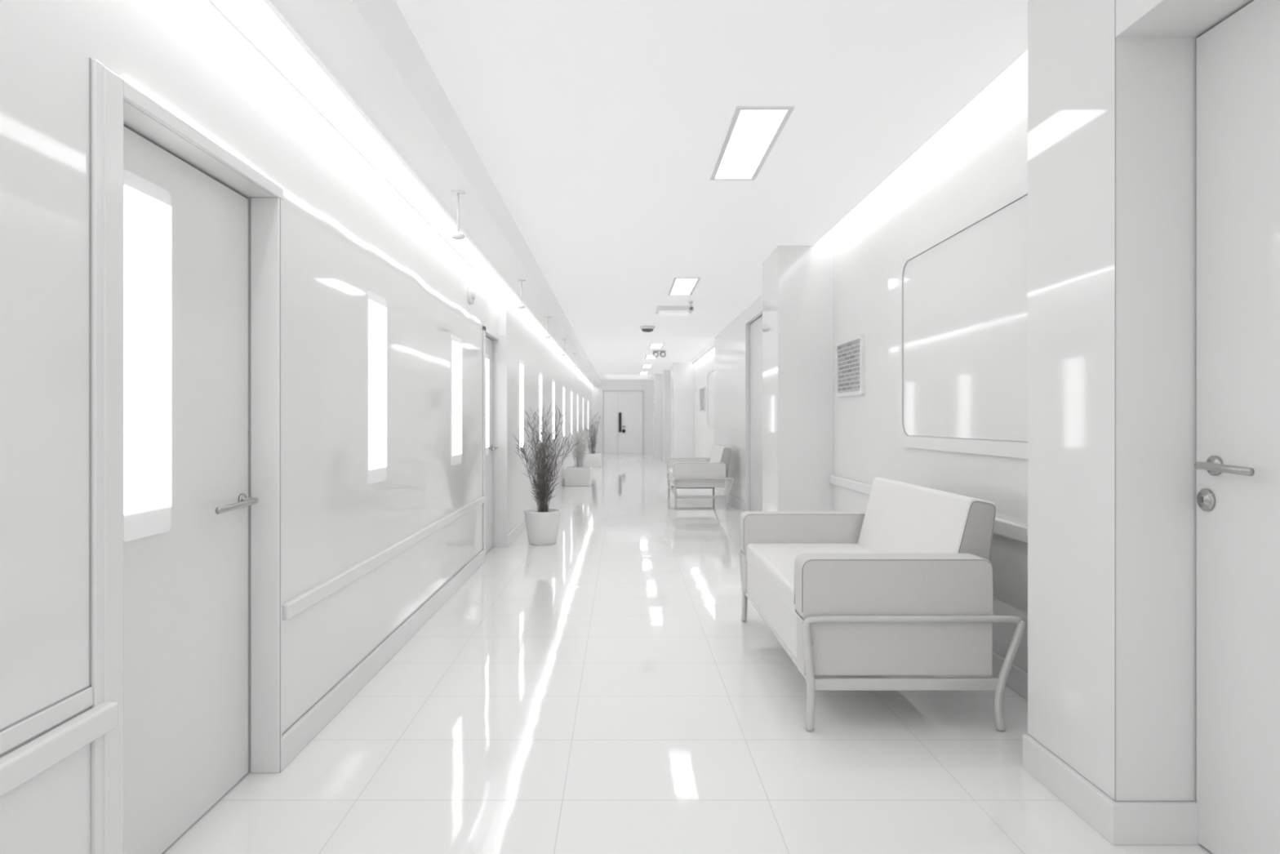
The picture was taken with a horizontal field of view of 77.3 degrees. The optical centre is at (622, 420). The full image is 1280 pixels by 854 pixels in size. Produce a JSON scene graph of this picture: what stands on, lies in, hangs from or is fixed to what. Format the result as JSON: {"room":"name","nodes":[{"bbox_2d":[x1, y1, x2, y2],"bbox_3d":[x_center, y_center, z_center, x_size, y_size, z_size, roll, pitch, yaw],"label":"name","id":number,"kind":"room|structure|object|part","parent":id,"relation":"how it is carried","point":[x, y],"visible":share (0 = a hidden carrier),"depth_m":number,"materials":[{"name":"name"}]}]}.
{"room":"hospital corridor","nodes":[
{"label":"hospital corridor","id":0,"kind":"room"},
{"bbox_2d":[0,0,497,853],"bbox_3d":[-1.490,-0.250,2.600,0.420,3.100,11.200,0,0,0],"label":"wall","id":1,"kind":"structure","parent":0,"point":[188,54],"depth_m":2.70,"materials":[{"name":"white paint"}]},
{"bbox_2d":[0,58,103,853],"bbox_3d":[-1.274,0.215,-0.521,0.012,2.170,4.957,0,0,0],"label":"trim","id":2,"kind":"structure","parent":1,"relation":"attached to","point":[29,727],"depth_m":1.93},
{"bbox_2d":[0,701,117,796],"bbox_3d":[-1.255,0.720,-0.517,0.040,0.064,4.965,0,0,0],"label":"trim","id":3,"kind":"structure","parent":1,"relation":"attached to","point":[24,762],"depth_m":1.75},
{"bbox_2d":[123,125,258,853],"bbox_3d":[-1.361,0.241,2.489,0.117,2.106,0.905,0,0,0],"label":"door","id":4,"kind":"structure","parent":1,"relation":"in","point":[185,586],"depth_m":2.56,"materials":[{"name":"metal"}]},
{"bbox_2d":[123,169,171,542],"bbox_3d":[-1.369,-0.177,2.305,0.009,1.025,0.240,0,0,0],"label":"window","id":5,"kind":"structure","parent":4,"relation":"attached to","point":[147,206],"depth_m":2.29,"materials":[{"name":"white glass"}]},
{"bbox_3d":[-1.339,0.290,2.763,0.071,0.052,0.297,0,0,0],"label":"handle","id":6,"kind":"part","parent":4,"relation":"part of","materials":[{"name":"metal"}]},
{"bbox_2d":[103,66,284,853],"bbox_3d":[-1.317,0.217,2.473,0.106,2.165,1.035,0,0,0],"label":"trim","id":7,"kind":"structure","parent":1,"relation":"attached to","point":[264,211],"depth_m":2.79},
{"bbox_2d":[124,76,479,322],"bbox_3d":[-1.270,-0.878,4.592,0.009,0.040,5.085,0,0,0],"label":"light","id":8,"kind":"object","parent":1,"relation":"attached to","point":[126,78],"visible":1,"depth_m":2.72,"materials":[{"name":"white plastic"}]},
{"bbox_2d":[367,291,386,484],"bbox_3d":[-1.276,-0.163,4.165,0.009,0.975,0.310,0,0,0],"label":"window","id":9,"kind":"structure","parent":1,"relation":"in","point":[376,304],"depth_m":4.13,"materials":[{"name":"white glass"}]},
{"bbox_2d":[282,495,485,619],"bbox_3d":[-1.265,0.719,5.155,0.030,0.058,4.330,0,0,0],"label":"trim","id":10,"kind":"structure","parent":1,"relation":"attached to","point":[295,606],"depth_m":3.87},
{"bbox_2d":[209,0,593,386],"bbox_3d":[-1.194,-1.309,14.000,0.169,0.018,33.800,0,0,0],"label":"lamp","id":11,"kind":"object","parent":1,"relation":"attached to","point":[259,21],"visible":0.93,"depth_m":3.41,"materials":[{"name":"white plastic"}]},
{"bbox_2d":[268,0,600,386],"bbox_3d":[-1.065,-1.445,14.000,0.430,0.250,34.000,0,0,0],"label":"trim","id":12,"kind":"structure","parent":1,"relation":"attached to","point":[369,47],"depth_m":3.64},
{"bbox_2d":[451,334,462,465],"bbox_3d":[-1.276,-0.150,6.160,0.009,0.980,0.360,0,0,0],"label":"window","id":13,"kind":"structure","parent":1,"relation":"in","point":[456,344],"depth_m":6.14,"materials":[{"name":"white glass"}]},
{"bbox_2d":[451,191,465,239],"bbox_3d":[-0.950,-1.186,4.630,0.080,0.268,0.080,0,0,0],"label":"hanger","id":14,"kind":"object","parent":1,"relation":"hanging from","point":[458,236],"visible":1,"depth_m":4.62,"materials":[{"name":"white metal"}]},
{"bbox_3d":[-0.950,-1.191,4.630,0.011,0.242,0.012,0,0,0],"label":"rod","id":15,"kind":"part","parent":14,"relation":"part of","materials":[{"name":"white metal"}]},
{"bbox_3d":[-0.950,-1.316,4.630,0.070,0.008,0.060,0,0,0],"label":"mounting plate","id":16,"kind":"part","parent":14,"relation":"part of","materials":[{"name":"white metal"}]},
{"bbox_2d":[467,282,475,304],"bbox_3d":[-1.255,-1.060,6.700,0.050,0.180,0.180,0,0,0],"label":"wall sensor","id":17,"kind":"object","parent":1,"relation":"attached to","point":[471,290],"visible":1,"depth_m":6.65,"materials":[{"name":"white plastic"}]},
{"bbox_2d":[485,337,497,552],"bbox_3d":[-1.317,0.241,7.790,0.126,2.106,0.760,0,0,0],"label":"door","id":18,"kind":"structure","parent":1,"relation":"in","point":[488,342],"depth_m":7.97,"materials":[{"name":"metal"}]},
{"bbox_2d":[485,354,488,455],"bbox_3d":[-1.321,-0.150,7.725,0.009,0.980,0.350,0,0,0],"label":"window","id":19,"kind":"structure","parent":18,"relation":"attached to","point":[486,355],"depth_m":7.79,"materials":[{"name":"white glass"}]},
{"bbox_3d":[-1.290,0.280,8.012,0.071,0.052,0.227,0,0,0],"label":"handle","id":20,"kind":"part","parent":18,"relation":"part of","materials":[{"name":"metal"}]},
{"bbox_2d":[482,325,507,560],"bbox_3d":[-1.289,0.217,7.780,0.222,2.165,0.900,0,0,0],"label":"trim","id":21,"kind":"structure","parent":1,"relation":"attached to","point":[500,345],"depth_m":8.18,"materials":[{"name":"white paint"}]},
{"bbox_2d":[517,279,525,308],"bbox_3d":[-0.950,-1.186,7.530,0.080,0.268,0.080,0,0,0],"label":"hanger","id":22,"kind":"object","parent":1,"relation":"hanging from","point":[521,306],"visible":1,"depth_m":7.53,"materials":[{"name":"white metal"}]},
{"bbox_3d":[-0.950,-1.191,7.530,0.011,0.242,0.012,0,0,0],"label":"rod","id":23,"kind":"part","parent":22,"relation":"part of","materials":[{"name":"white metal"}]},
{"bbox_2d":[545,316,551,337],"bbox_3d":[-0.950,-1.186,10.230,0.080,0.268,0.080,0,0,0],"label":"hanger","id":24,"kind":"object","parent":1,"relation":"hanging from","point":[548,335],"visible":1,"depth_m":10.21,"materials":[{"name":"white metal"}]},
{"bbox_2d":[497,292,591,533],"bbox_3d":[-1.445,-0.010,19.600,0.510,2.620,22.800,0,0,0],"label":"wall","id":25,"kind":"structure","parent":0,"point":[526,342],"depth_m":10.51,"materials":[{"name":"white paint"}]},
{"bbox_2d":[280,451,591,771],"bbox_3d":[-1.228,1.241,14.000,0.105,0.118,34.000,0,0,0],"label":"baseboard","id":26,"kind":"structure","parent":25,"relation":"attached to","point":[311,723],"depth_m":3.96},
{"bbox_2d":[519,359,524,454],"bbox_3d":[-1.185,-0.150,9.390,0.009,1.100,0.380,0,0,0],"label":"window","id":27,"kind":"structure","parent":25,"relation":"in","point":[521,362],"depth_m":9.34,"materials":[{"name":"white glass"}]},
{"bbox_2d":[538,371,542,445],"bbox_3d":[-1.185,-0.150,11.590,0.009,1.100,0.380,0,0,0],"label":"window","id":28,"kind":"structure","parent":25,"relation":"in","point":[540,372],"depth_m":11.47,"materials":[{"name":"white glass"}]},
{"bbox_2d":[552,378,555,441],"bbox_3d":[-1.185,-0.150,13.790,0.009,1.100,0.380,0,0,0],"label":"window","id":29,"kind":"structure","parent":25,"relation":"in","point":[553,383],"depth_m":13.79,"materials":[{"name":"white glass"}]},
{"bbox_2d":[563,385,564,439],"bbox_3d":[-1.185,-0.150,16.190,0.009,1.100,0.380,0,0,0],"label":"window","id":30,"kind":"structure","parent":25,"relation":"in","point":[563,385],"depth_m":16.22,"materials":[{"name":"white glass"}]},
{"bbox_2d":[570,389,572,437],"bbox_3d":[-1.185,-0.150,18.590,0.009,1.100,0.380,0,0,0],"label":"window","id":31,"kind":"structure","parent":25,"relation":"in","point":[571,389],"depth_m":18.43,"materials":[{"name":"white glass"}]},
{"bbox_2d":[577,393,577,433],"bbox_3d":[-1.185,-0.150,21.190,0.009,1.100,0.380,0,0,0],"label":"window","id":32,"kind":"structure","parent":25,"relation":"in","point":[577,393],"depth_m":21.06,"materials":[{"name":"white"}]},
{"bbox_2d":[582,396,583,433],"bbox_3d":[-1.185,-0.150,24.190,0.009,1.100,0.380,0,0,0],"label":"window","id":33,"kind":"structure","parent":25,"relation":"in","point":[583,397],"depth_m":24.14,"materials":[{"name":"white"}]},
{"bbox_2d":[587,400,588,431],"bbox_3d":[-1.185,-0.150,27.690,0.009,1.100,0.380,0,0,0],"label":"window","id":34,"kind":"structure","parent":25,"relation":"in","point":[588,400],"depth_m":27.59,"materials":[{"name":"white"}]},
{"bbox_2d":[591,379,653,453],"bbox_3d":[0.300,-0.300,31.100,4.000,3.200,0.200,0,0,0],"label":"wall","id":35,"kind":"structure","parent":0,"point":[646,385],"depth_m":31.00,"materials":[{"name":"white paint"}]},
{"bbox_2d":[603,390,643,453],"bbox_3d":[0.030,0.075,30.921,1.560,2.450,0.159,0,0,0],"label":"door","id":36,"kind":"structure","parent":35,"relation":"in","point":[623,410],"depth_m":30.94,"materials":[{"name":"white wood"}]},
{"bbox_3d":[-0.010,0.095,30.890,0.260,0.790,0.099,0,0,0],"label":"handle","id":37,"kind":"part","parent":36,"relation":"part of","materials":[{"name":"black metal"}]},
{"bbox_2d":[161,453,1213,853],"bbox_3d":[0.300,1.375,14.000,4.400,0.150,34.400,0,0,0],"label":"floor","id":38,"kind":"structure","parent":0,"point":[604,687],"depth_m":3.24,"materials":[{"name":"white tile"}]},
{"bbox_2d":[512,402,578,545],"bbox_3d":[-0.798,0.546,8.442,0.722,1.508,0.660,0,0,0],"label":"potted plant","id":39,"kind":"object","parent":38,"relation":"on","point":[542,524],"visible":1,"depth_m":8.37,"materials":[{"name":"grey plant"}]},
{"bbox_3d":[-0.845,1.125,8.450,0.390,0.350,0.390,0,0,0],"label":"pot","id":40,"kind":"part","parent":39,"relation":"part of","materials":[{"name":"white ceramic"}]},
{"bbox_2d":[564,415,592,486],"bbox_3d":[-0.857,0.576,15.983,0.605,1.449,0.647,0,0,0],"label":"potted plant","id":41,"kind":"object","parent":38,"relation":"on","point":[575,476],"visible":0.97,"depth_m":15.74,"materials":[{"name":"white ceramic"}]},
{"bbox_3d":[-0.880,1.120,15.997,0.520,0.360,0.526,0,0,0],"label":"planter","id":42,"kind":"part","parent":41,"relation":"part of","materials":[{"name":"white ceramic"}]},
{"bbox_2d":[582,413,601,466],"bbox_3d":[-0.864,0.520,22.524,0.591,1.559,0.635,0,0,0],"label":"potted plant","id":43,"kind":"object","parent":38,"relation":"on","point":[593,460],"visible":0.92,"depth_m":22.29,"materials":[{"name":"white ceramic"}]},
{"bbox_3d":[-0.840,1.120,22.497,0.500,0.360,0.506,0,0,0],"label":"planter","id":44,"kind":"part","parent":43,"relation":"part of","materials":[{"name":"white ceramic"}]},
{"bbox_2d":[666,444,734,509],"bbox_3d":[1.188,0.848,12.530,0.894,0.901,1.758,0,0,0],"label":"sofa","id":45,"kind":"object","parent":38,"relation":"on","point":[712,472],"visible":1,"depth_m":11.68,"materials":[{"name":"leather"}]},
{"bbox_3d":[0.768,1.084,13.393,0.054,0.426,0.033,0,0,0],"label":"leg","id":46,"kind":"part","parent":45,"relation":"part of","materials":[{"name":"silver paint"}]},
{"bbox_3d":[1.107,0.856,12.530,0.692,0.128,1.406,0,0,0],"label":"seat","id":47,"kind":"part","parent":45,"relation":"part of","materials":[{"name":"leather"}]},
{"bbox_3d":[0.768,1.084,11.667,0.054,0.426,0.033,0,0,0],"label":"leg","id":48,"kind":"part","parent":45,"relation":"part of","materials":[{"name":"silver paint"}]},
{"bbox_3d":[1.130,0.756,13.302,0.769,0.271,0.147,0,0,0],"label":"armrest","id":49,"kind":"part","parent":45,"relation":"part of","materials":[{"name":"leather"}]},
{"bbox_3d":[1.138,0.939,12.530,0.743,0.095,1.596,0,0,0],"label":"seat","id":50,"kind":"part","parent":45,"relation":"part of","materials":[{"name":"leather"}]},
{"bbox_3d":[1.130,0.756,11.758,0.769,0.271,0.147,0,0,0],"label":"armrest","id":51,"kind":"part","parent":45,"relation":"part of","materials":[{"name":"leather"}]},
{"bbox_3d":[1.183,0.901,11.667,0.874,0.118,0.027,0,0,0],"label":"frame rail","id":52,"kind":"part","parent":45,"relation":"part of","materials":[{"name":"silver paint"}]},
{"bbox_3d":[1.511,0.632,12.530,0.221,0.471,1.311,0,0,0],"label":"backrest","id":53,"kind":"part","parent":45,"relation":"part of","materials":[{"name":"leather"}]},
{"bbox_3d":[1.571,1.078,11.667,0.127,0.441,0.033,0,0,0],"label":"leg","id":54,"kind":"part","parent":45,"relation":"part of","materials":[{"name":"silver paint"}]},
{"bbox_2d":[738,476,1026,731],"bbox_3d":[1.221,0.824,4.260,0.940,0.949,1.851,0,0,0],"label":"sofa","id":55,"kind":"object","parent":38,"relation":"on","point":[903,585],"visible":1,"depth_m":3.37,"materials":[{"name":"leather"}]},
{"bbox_3d":[0.779,1.073,5.168,0.056,0.448,0.035,0,0,0],"label":"leg","id":56,"kind":"part","parent":55,"relation":"part of","materials":[{"name":"silver paint"}]},
{"bbox_3d":[1.164,0.952,5.072,0.796,0.253,0.151,0,0,0],"label":"panel","id":57,"kind":"part","parent":55,"relation":"part of","materials":[{"name":"grey leather"}]},
{"bbox_3d":[1.169,0.978,4.260,0.782,0.195,1.680,0,0,0],"label":"seat","id":58,"kind":"part","parent":55,"relation":"part of","materials":[{"name":"leather"}]},
{"bbox_3d":[1.160,0.728,5.072,0.809,0.285,0.155,0,0,0],"label":"armrest","id":59,"kind":"part","parent":55,"relation":"part of","materials":[{"name":"grey leather"}]},
{"bbox_3d":[0.779,1.073,3.352,0.056,0.448,0.035,0,0,0],"label":"leg","id":60,"kind":"part","parent":55,"relation":"part of","materials":[{"name":"silver paint"}]},
{"bbox_3d":[1.136,0.833,4.260,0.728,0.135,1.480,0,0,0],"label":"seat","id":61,"kind":"part","parent":55,"relation":"part of","materials":[{"name":"leather"}]},
{"bbox_3d":[1.160,0.728,3.447,0.809,0.285,0.155,0,0,0],"label":"armrest","id":62,"kind":"part","parent":55,"relation":"part of","materials":[{"name":"grey leather"}]},
{"bbox_3d":[1.164,0.952,3.447,0.796,0.253,0.151,0,0,0],"label":"panel","id":63,"kind":"part","parent":55,"relation":"part of","materials":[{"name":"grey leather"}]},
{"bbox_3d":[1.216,0.880,3.352,0.920,0.124,0.028,0,0,0],"label":"frame rail","id":64,"kind":"part","parent":55,"relation":"part of","materials":[{"name":"silver paint"}]},
{"bbox_3d":[1.561,0.597,4.260,0.232,0.496,1.380,0,0,0],"label":"backrest","id":65,"kind":"part","parent":55,"relation":"part of","materials":[{"name":"leather"}]},
{"bbox_3d":[1.625,1.066,3.352,0.134,0.464,0.035,0,0,0],"label":"leg","id":66,"kind":"part","parent":55,"relation":"part of","materials":[{"name":"silver paint"}]},
{"bbox_2d":[653,293,762,511],"bbox_3d":[1.700,-0.135,19.500,1.200,2.870,23.000,0,0,0],"label":"wall","id":67,"kind":"structure","parent":0,"point":[680,428],"depth_m":14.57,"materials":[{"name":"white paint"}]},
{"bbox_2d":[699,386,706,412],"bbox_3d":[1.945,-0.500,19.400,0.030,0.600,1.200,0,0,0],"label":"notice board","id":68,"kind":"object","parent":67,"relation":"attached to","point":[703,389],"visible":1,"depth_m":19.26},
{"bbox_2d":[706,366,714,428],"bbox_3d":[1.951,-0.475,17.300,0.018,1.310,2.000,0,0,0],"label":"whiteboard","id":69,"kind":"object","parent":67,"relation":"attached to","point":[710,376],"visible":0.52,"depth_m":17.67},
{"bbox_2d":[750,315,762,511],"bbox_3d":[1.827,-0.028,10.500,0.055,2.644,1.540,0,0,0],"label":"door","id":70,"kind":"structure","parent":67,"relation":"in","point":[756,327],"depth_m":10.75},
{"bbox_2d":[714,487,1200,844],"bbox_3d":[1.670,1.238,12.823,0.580,0.125,20.753,0,0,0],"label":"baseboard","id":71,"kind":"structure","parent":67,"relation":"attached to","point":[1121,823],"depth_m":2.50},
{"bbox_2d":[395,0,1028,379],"bbox_3d":[0.510,-1.835,14.000,3.580,0.530,34.000,0,0,0],"label":"ceiling","id":72,"kind":"structure","parent":0,"point":[600,126],"depth_m":4.16,"materials":[{"name":"white paint"}]},
{"bbox_2d":[604,374,651,378],"bbox_3d":[0.200,-1.564,28.950,1.600,0.012,2.700,0,0,0],"label":"recessed light","id":73,"kind":"object","parent":72,"relation":"in","point":[607,376],"visible":1,"depth_m":28.86,"materials":[{"name":"white plastic"}]},
{"bbox_2d":[639,371,648,373],"bbox_3d":[0.715,-1.565,26.600,0.290,0.010,1.200,0,0,0],"label":"recessed light","id":74,"kind":"object","parent":72,"relation":"in","point":[641,372],"visible":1,"depth_m":26.38,"materials":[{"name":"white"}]},
{"bbox_2d":[641,364,652,367],"bbox_3d":[0.715,-1.565,23.200,0.290,0.010,1.200,0,0,0],"label":"recessed light","id":75,"kind":"object","parent":72,"relation":"in","point":[642,366],"visible":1,"depth_m":23.19,"materials":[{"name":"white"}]},
{"bbox_2d":[640,325,655,332],"bbox_3d":[0.420,-1.522,13.400,0.260,0.095,0.260,0,0,0],"label":"smoke detector","id":76,"kind":"object","parent":72,"relation":"attached to","point":[644,328],"visible":1,"depth_m":13.31,"materials":[{"name":"white plastic"}]},
{"bbox_2d":[644,355,656,359],"bbox_3d":[0.715,-1.565,19.800,0.290,0.010,1.200,0,0,0],"label":"recessed light","id":77,"kind":"object","parent":72,"relation":"in","point":[647,357],"visible":0.76,"depth_m":19.89,"materials":[{"name":"white plastic"}]},
{"bbox_3d":[0.715,-1.566,19.800,0.234,0.001,1.144,0,0,0],"label":"lamp panel","id":78,"kind":"part","parent":77,"relation":"part of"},
{"bbox_2d":[648,342,664,348],"bbox_3d":[0.715,-1.565,16.900,0.290,0.010,1.200,0,0,0],"label":"recessed light","id":79,"kind":"object","parent":72,"relation":"in","point":[652,345],"visible":1,"depth_m":16.84,"materials":[{"name":"white plastic"}]},
{"bbox_3d":[0.715,-1.566,16.900,0.234,0.001,1.144,0,0,0],"label":"lamp panel","id":80,"kind":"part","parent":79,"relation":"part of","materials":[{"name":"white plastic"}]},
{"bbox_2d":[652,350,666,357],"bbox_3d":[0.830,-1.487,17.969,0.300,0.163,0.180,0,0,0],"label":"spotlight","id":81,"kind":"object","parent":72,"relation":"attached to","point":[655,353],"visible":1,"depth_m":17.90,"materials":[{"name":"white plastic"}]},
{"bbox_2d":[655,306,691,315],"bbox_3d":[0.720,-1.525,11.200,0.500,0.090,0.400,0,0,0],"label":"ceiling light","id":82,"kind":"object","parent":72,"relation":"attached to","point":[660,310],"visible":0.8,"depth_m":11.04,"materials":[{"name":"white plastic"}]},
{"bbox_2d":[658,311,689,315],"bbox_3d":[0.720,-1.495,11.200,0.420,0.030,0.320,0,0,0],"label":"diffuser","id":83,"kind":"object","parent":82,"relation":"attached to","point":[660,313],"depth_m":11.12,"materials":[{"name":"white plastic"}]},
{"bbox_2d":[667,277,700,295],"bbox_3d":[0.715,-1.565,9.400,0.290,0.010,1.200,0,0,0],"label":"recessed light","id":84,"kind":"object","parent":72,"relation":"in","point":[680,286],"visible":1,"depth_m":9.35,"materials":[{"name":"white plastic"}]},
{"bbox_2d":[687,301,693,312],"bbox_3d":[0.902,-1.497,10.553,0.075,0.144,0.218,0,0,0],"label":"security camera","id":85,"kind":"object","parent":72,"relation":"attached to","point":[691,308],"visible":1,"depth_m":10.49,"materials":[{"name":"white plastic"}]},
{"bbox_2d":[692,344,714,365],"bbox_3d":[1.917,-1.512,18.450,0.065,0.105,6.300,0,0,0],"label":"lamp","id":86,"kind":"object","parent":72,"relation":"attached to","point":[711,349],"visible":0.64,"depth_m":18.54,"materials":[{"name":"white plastic"}]},
{"bbox_2d":[710,106,794,180],"bbox_3d":[0.715,-1.565,4.600,0.290,0.010,1.200,0,0,0],"label":"recessed light","id":87,"kind":"object","parent":72,"relation":"in","point":[753,132],"visible":1,"depth_m":4.49,"materials":[{"name":"white plastic"}]},
{"bbox_2d":[762,0,1253,801],"bbox_3d":[1.850,-0.350,2.500,0.900,3.300,11.000,0,0,0],"label":"wall","id":88,"kind":"structure","parent":0,"point":[1048,119],"depth_m":2.69,"materials":[{"name":"white paint"}]},
{"bbox_2d":[835,333,864,397],"bbox_3d":[1.885,-0.440,6.645,0.030,0.480,0.750,0,0,0],"label":"notice board","id":89,"kind":"object","parent":88,"relation":"attached to","point":[849,352],"visible":1,"depth_m":6.62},
{"bbox_2d":[830,475,1027,543],"bbox_3d":[1.880,0.530,5.100,0.040,0.080,4.160,0,0,0],"label":"trim","id":90,"kind":"structure","parent":88,"relation":"attached to","point":[1006,528],"depth_m":3.95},
{"bbox_2d":[897,177,1027,458],"bbox_3d":[1.891,-0.475,4.305,0.018,1.310,2.310,0,0,0],"label":"whiteboard","id":91,"kind":"object","parent":88,"relation":"attached to","point":[962,288],"visible":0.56,"depth_m":4.37,"materials":[{"name":"white plastic"}]},
{"bbox_2d":[1194,0,1279,853],"bbox_3d":[1.751,0.061,1.954,0.119,2.466,1.008,0,0,0],"label":"door","id":92,"kind":"structure","parent":88,"relation":"in","point":[1237,464],"depth_m":2.29,"materials":[{"name":"wood"}]},
{"bbox_3d":[1.727,0.135,2.289,0.071,0.060,0.231,0,0,0],"label":"handle","id":93,"kind":"part","parent":92,"relation":"part of","materials":[{"name":"metal"}]}
]}

